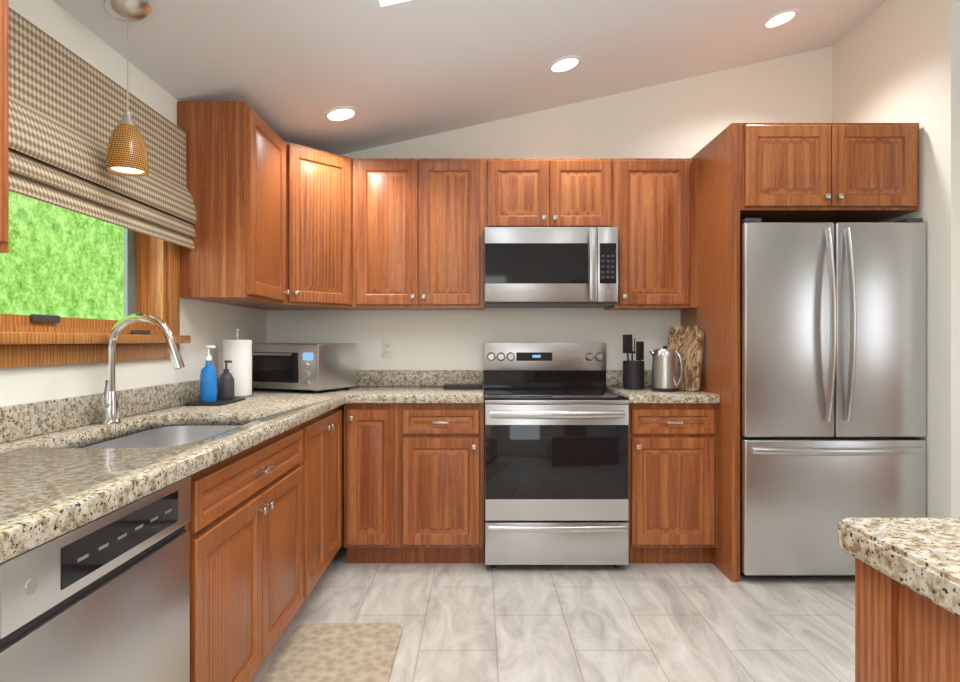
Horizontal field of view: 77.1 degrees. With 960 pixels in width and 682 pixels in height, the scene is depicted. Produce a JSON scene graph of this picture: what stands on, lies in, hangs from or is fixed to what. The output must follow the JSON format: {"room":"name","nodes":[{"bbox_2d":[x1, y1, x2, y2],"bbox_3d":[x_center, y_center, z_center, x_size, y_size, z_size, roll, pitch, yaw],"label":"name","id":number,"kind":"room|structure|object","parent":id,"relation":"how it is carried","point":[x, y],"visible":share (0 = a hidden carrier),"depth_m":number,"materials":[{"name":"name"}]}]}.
{"room":"kitchen","nodes":[
{"label":"kitchen","id":0,"kind":"room"},
{"bbox_2d":[0,0,266,406],"bbox_3d":[-1.425,-0.585,1.170,0.150,3.600,5.600,0,0,0],"label":"wall","id":1,"kind":"structure","parent":0,"point":[203,324],"depth_m":2.29,"materials":[{"name":"white paint"}]},
{"bbox_2d":[0,0,8,252],"bbox_3d":[-1.172,-0.630,0.936,0.350,0.870,0.800,0,0,0],"label":"upper cabinet","id":2,"kind":"object","parent":1,"relation":"attached to","point":[4,126],"visible":1,"depth_m":1.30,"materials":[{"name":"brown wood"}]},
{"bbox_2d":[0,193,190,367],"bbox_3d":[-1.395,-0.417,2.019,0.209,0.985,1.348,0,0,0],"label":"window","id":3,"kind":"structure","parent":1,"relation":"in","point":[151,268],"depth_m":2.26,"materials":[{"name":"brown wood"}]},
{"bbox_2d":[9,7,195,248],"bbox_3d":[-1.292,-0.665,2.007,0.068,0.520,1.331,0,0,0],"label":"blind","id":4,"kind":"object","parent":1,"relation":"attached to","point":[67,108],"visible":1,"depth_m":1.95,"materials":[{"name":"fabric"}]},
{"bbox_2d":[177,102,288,305],"bbox_3d":[-1.186,-0.630,2.945,0.322,0.870,0.529,0,0,0],"label":"upper cabinet","id":5,"kind":"object","parent":1,"relation":"attached to","point":[280,224],"depth_m":2.68,"materials":[{"name":"brown wood"}]},
{"bbox_2d":[52,0,886,154],"bbox_3d":[1.100,-1.679,1.170,5.200,1.274,5.600,0,0,0],"label":"ceiling","id":6,"kind":"structure","parent":0,"point":[292,71],"depth_m":2.88,"materials":[{"name":"white paint"}]},
{"bbox_2d":[104,0,150,176],"bbox_3d":[-1.171,-0.846,2.005,0.134,0.565,0.136,0,0,0],"label":"pendant lamp","id":7,"kind":"object","parent":6,"relation":"hanging from","point":[127,154],"visible":1,"depth_m":1.98,"materials":[{"name":"orange"}]},
{"bbox_2d":[324,106,357,121],"bbox_3d":[-0.740,-1.206,3.205,0.176,0.044,0.180,0,0,0],"label":"recessed light","id":8,"kind":"object","parent":6,"relation":"in","point":[341,113],"visible":0.98,"depth_m":3.20,"materials":[{"name":"white paint"}]},
{"bbox_2d":[379,0,408,6],"bbox_3d":[-0.215,-1.324,1.870,0.330,0.073,0.900,0,0,0],"label":"skylight","id":9,"kind":"object","parent":6,"relation":"attached to","point":[385,2],"depth_m":2.31,"materials":[{"name":"white"}]},
{"bbox_2d":[548,55,580,72],"bbox_3d":[0.450,-1.470,3.205,0.176,0.044,0.180,0,0,0],"label":"recessed light","id":10,"kind":"object","parent":6,"relation":"in","point":[564,64],"visible":1,"depth_m":3.20,"materials":[{"name":"white paint"}]},
{"bbox_2d":[762,9,797,28],"bbox_3d":[1.610,-1.727,3.235,0.176,0.044,0.180,0,0,0],"label":"recessed light","id":11,"kind":"object","parent":6,"relation":"in","point":[780,18],"visible":1,"depth_m":3.23,"materials":[{"name":"white paint"}]},
{"bbox_2d":[267,46,832,391],"bbox_3d":[1.100,-0.585,3.895,5.200,3.600,0.150,0,0,0],"label":"wall","id":12,"kind":"structure","parent":0,"point":[690,117],"depth_m":3.82,"materials":[{"name":"white paint"}]},
{"bbox_2d":[242,142,352,309],"bbox_3d":[-1.044,-0.630,3.513,0.607,0.870,0.607,0,0,0],"label":"upper cabinet","id":13,"kind":"object","parent":12,"relation":"attached to","point":[320,182],"depth_m":3.35,"materials":[{"name":"brown wood"}]},
{"bbox_2d":[382,340,392,357],"bbox_3d":[-0.585,0.050,3.816,0.072,0.116,0.008,0,0,0],"label":"electrical outlet plate","id":14,"kind":"object","parent":12,"relation":"attached to","point":[387,348],"visible":1,"depth_m":3.81,"materials":[{"name":"beige plastic"}]},
{"bbox_2d":[353,158,484,309],"bbox_3d":[-0.359,-0.630,3.655,0.762,0.870,0.322,0,0,0],"label":"upper cabinet","id":15,"kind":"object","parent":12,"relation":"attached to","point":[419,223],"depth_m":3.50,"materials":[{"name":"brown wood"}]},
{"bbox_2d":[485,158,616,226],"bbox_3d":[0.402,-0.858,3.655,0.762,0.415,0.322,0,0,0],"label":"upper cabinet","id":16,"kind":"object","parent":12,"relation":"attached to","point":[519,192],"depth_m":3.50,"materials":[{"name":"brown wood"}]},
{"bbox_2d":[484,227,617,307],"bbox_3d":[0.403,-0.428,3.594,0.757,0.436,0.446,0,0,0],"label":"microwave","id":17,"kind":"object","parent":16,"relation":"attached to","point":[550,267],"visible":1,"depth_m":3.40,"materials":[{"name":"grey metal"}]},
{"bbox_2d":[604,158,697,309],"bbox_3d":[1.026,-0.630,3.655,0.486,0.870,0.322,0,0,0],"label":"upper cabinet","id":18,"kind":"object","parent":12,"relation":"attached to","point":[657,198],"depth_m":3.50,"materials":[{"name":"brown wood"}]},
{"bbox_2d":[250,542,854,681],"bbox_3d":[1.100,1.255,1.170,5.200,0.080,5.600,0,0,0],"label":"floor","id":19,"kind":"structure","parent":0,"point":[629,622],"depth_m":2.62,"materials":[{"name":"tile"}]},
{"bbox_2d":[0,476,190,681],"bbox_3d":[-1.020,0.776,1.210,0.599,0.878,0.601,0,0,0],"label":"dishwasher","id":20,"kind":"object","parent":19,"relation":"on","point":[105,598],"visible":0.92,"depth_m":1.18,"materials":[{"name":"grey metal"}]},
{"bbox_2d":[185,404,343,639],"bbox_3d":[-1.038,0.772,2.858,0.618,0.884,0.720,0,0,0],"label":"base cabinet","id":21,"kind":"object","parent":19,"relation":"on","point":[264,526],"depth_m":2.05,"materials":[{"name":"brown wood"}]},
{"bbox_2d":[0,377,351,562],"bbox_3d":[-1.018,0.257,2.009,0.660,0.145,3.617,0,0,0],"label":"countertop","id":22,"kind":"structure","parent":21,"relation":"on","point":[56,479],"depth_m":1.62,"materials":[{"name":"stone"}]},
{"bbox_2d":[99,313,184,423],"bbox_3d":[-1.164,0.093,2.066,0.288,0.379,0.094,0,0,0],"label":"faucet","id":23,"kind":"object","parent":22,"relation":"on","point":[109,405],"visible":1,"depth_m":2.07,"materials":[{"name":"silver metal"}]},
{"bbox_2d":[82,425,241,447],"bbox_3d":[-1.015,0.426,1.980,0.480,0.190,0.810,0,0,0],"label":"sink","id":24,"kind":"object","parent":22,"relation":"in","point":[166,436],"visible":0.1,"depth_m":2.32,"materials":[{"name":"silver metal"}]},
{"bbox_2d":[185,346,245,405],"bbox_3d":[-1.215,0.152,2.780,0.170,0.262,0.300,0,0,0],"label":"soap tray","id":25,"kind":"object","parent":22,"relation":"on","point":[208,386],"visible":1,"depth_m":2.71,"materials":[{"name":"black plastic"}]},
{"bbox_2d":[223,329,252,397],"bbox_3d":[-1.225,0.110,3.045,0.150,0.346,0.150,0,0,0],"label":"paper towel holder","id":26,"kind":"object","parent":22,"relation":"on","point":[238,352],"visible":0.67,"depth_m":2.99,"materials":[{"name":"white paper"}]},
{"bbox_2d":[252,343,355,392],"bbox_3d":[-1.023,0.148,3.466,0.470,0.270,0.401,0,0,24],"label":"microwave","id":27,"kind":"object","parent":22,"relation":"on","point":[315,367],"visible":0.98,"depth_m":3.33,"materials":[{"name":"silver metal"}]},
{"bbox_2d":[261,623,401,681],"bbox_3d":[-0.550,1.209,1.470,0.450,0.012,2.200,0,0,0],"label":"mat","id":28,"kind":"object","parent":19,"relation":"on","point":[337,652],"visible":0.91,"depth_m":2.31,"materials":[{"name":"fabric"}]},
{"bbox_2d":[344,403,399,562],"bbox_3d":[-0.582,0.772,3.509,0.293,0.884,0.618,0,0,0],"label":"base cabinet","id":29,"kind":"object","parent":19,"relation":"on","point":[371,430],"depth_m":3.20,"materials":[{"name":"brown wood"}]},
{"bbox_2d":[400,403,483,562],"bbox_3d":[-0.207,0.772,3.509,0.455,0.884,0.618,0,0,0],"label":"base cabinet","id":30,"kind":"object","parent":19,"relation":"on","point":[413,482],"depth_m":3.20,"materials":[{"name":"brown wood"}]},
{"bbox_2d":[352,370,483,402],"bbox_3d":[-0.333,0.257,3.494,0.707,0.145,0.647,0,0,0],"label":"countertop","id":31,"kind":"structure","parent":30,"relation":"on","point":[372,386],"depth_m":3.76,"materials":[{"name":"stone"}]},
{"bbox_2d":[444,384,482,388],"bbox_3d":[-0.100,0.272,3.620,0.230,0.022,0.150,0,0,0],"label":"kitchen scale","id":32,"kind":"object","parent":31,"relation":"on","point":[463,386],"visible":1,"depth_m":3.54,"materials":[{"name":"black plastic"}]},
{"bbox_2d":[484,343,628,567],"bbox_3d":[0.403,0.613,3.452,0.757,1.205,0.726,0,0,0],"label":"range","id":33,"kind":"object","parent":19,"relation":"on","point":[555,453],"visible":1,"depth_m":3.16,"materials":[{"name":"grey metal"}]},
{"bbox_2d":[627,403,717,562],"bbox_3d":[1.028,0.772,3.509,0.484,0.884,0.618,0,0,0],"label":"base cabinet","id":34,"kind":"object","parent":19,"relation":"on","point":[673,447],"depth_m":3.20,"materials":[{"name":"brown wood"}]},
{"bbox_2d":[606,370,719,402],"bbox_3d":[1.027,0.257,3.497,0.482,0.145,0.642,0,0,0],"label":"countertop","id":35,"kind":"structure","parent":34,"relation":"on","point":[614,378],"depth_m":3.26,"materials":[{"name":"stone"}]},
{"bbox_2d":[623,335,643,388],"bbox_3d":[0.912,0.123,3.575,0.124,0.321,0.134,0,0,0],"label":"utensil crock","id":36,"kind":"object","parent":35,"relation":"on","point":[633,374],"visible":1,"depth_m":3.53,"materials":[{"name":"black plastic"}]},
{"bbox_2d":[650,346,683,391],"bbox_3d":[1.057,0.154,3.428,0.159,0.257,0.175,0,0,0],"label":"kettle","id":37,"kind":"object","parent":35,"relation":"on","point":[665,376],"visible":1,"depth_m":3.37,"materials":[{"name":"silver metal"}]},
{"bbox_2d":[667,326,703,390],"bbox_3d":[1.173,0.098,3.470,0.059,0.370,0.240,0,0,-30],"label":"cutting board","id":38,"kind":"object","parent":35,"relation":"on","point":[686,342],"visible":0.73,"depth_m":3.42,"materials":[{"name":"brown wood"}]},
{"bbox_2d":[681,123,918,581],"bbox_3d":[1.742,0.058,3.405,0.945,2.315,0.825,0,0,0],"label":"surround","id":39,"kind":"object","parent":19,"relation":"on","point":[817,172],"visible":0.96,"depth_m":3.04,"materials":[{"name":"brown wood"}]},
{"bbox_2d":[740,218,925,574],"bbox_3d":[1.771,0.300,3.353,0.906,1.830,0.873,0,0,0],"label":"refrigerator","id":40,"kind":"object","parent":19,"relation":"on","point":[832,370],"visible":0.83,"depth_m":3.00,"materials":[{"name":"grey metal"}]},
{"bbox_2d":[855,562,959,681],"bbox_3d":[1.318,0.773,0.082,1.462,0.886,1.723,0,0,0],"label":"kitchen island","id":41,"kind":"object","parent":19,"relation":"on","point":[907,599],"depth_m":0.86,"materials":[{"name":"brown wood"}]},
{"bbox_2d":[838,518,959,625],"bbox_3d":[1.357,0.307,0.047,1.584,0.046,1.855,0,0,0],"label":"island countertop","id":42,"kind":"structure","parent":41,"relation":"on","point":[918,556],"depth_m":0.84,"materials":[{"name":"beige stone"}]},
{"bbox_2d":[833,0,959,517],"bbox_3d":[2.967,-0.585,3.340,1.465,3.600,0.960,0,0,0],"label":"wall","id":43,"kind":"structure","parent":0,"point":[896,61],"depth_m":2.98,"materials":[{"name":"white paint"}]},
{"label":"outside","id":44,"kind":"structure","parent":0,"visible":0},
{"bbox_2d":[0,191,123,319],"bbox_3d":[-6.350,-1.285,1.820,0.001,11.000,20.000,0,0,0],"label":"trees","id":45,"kind":"object","parent":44,"point":[39,280],"depth_m":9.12,"materials":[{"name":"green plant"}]}
]}

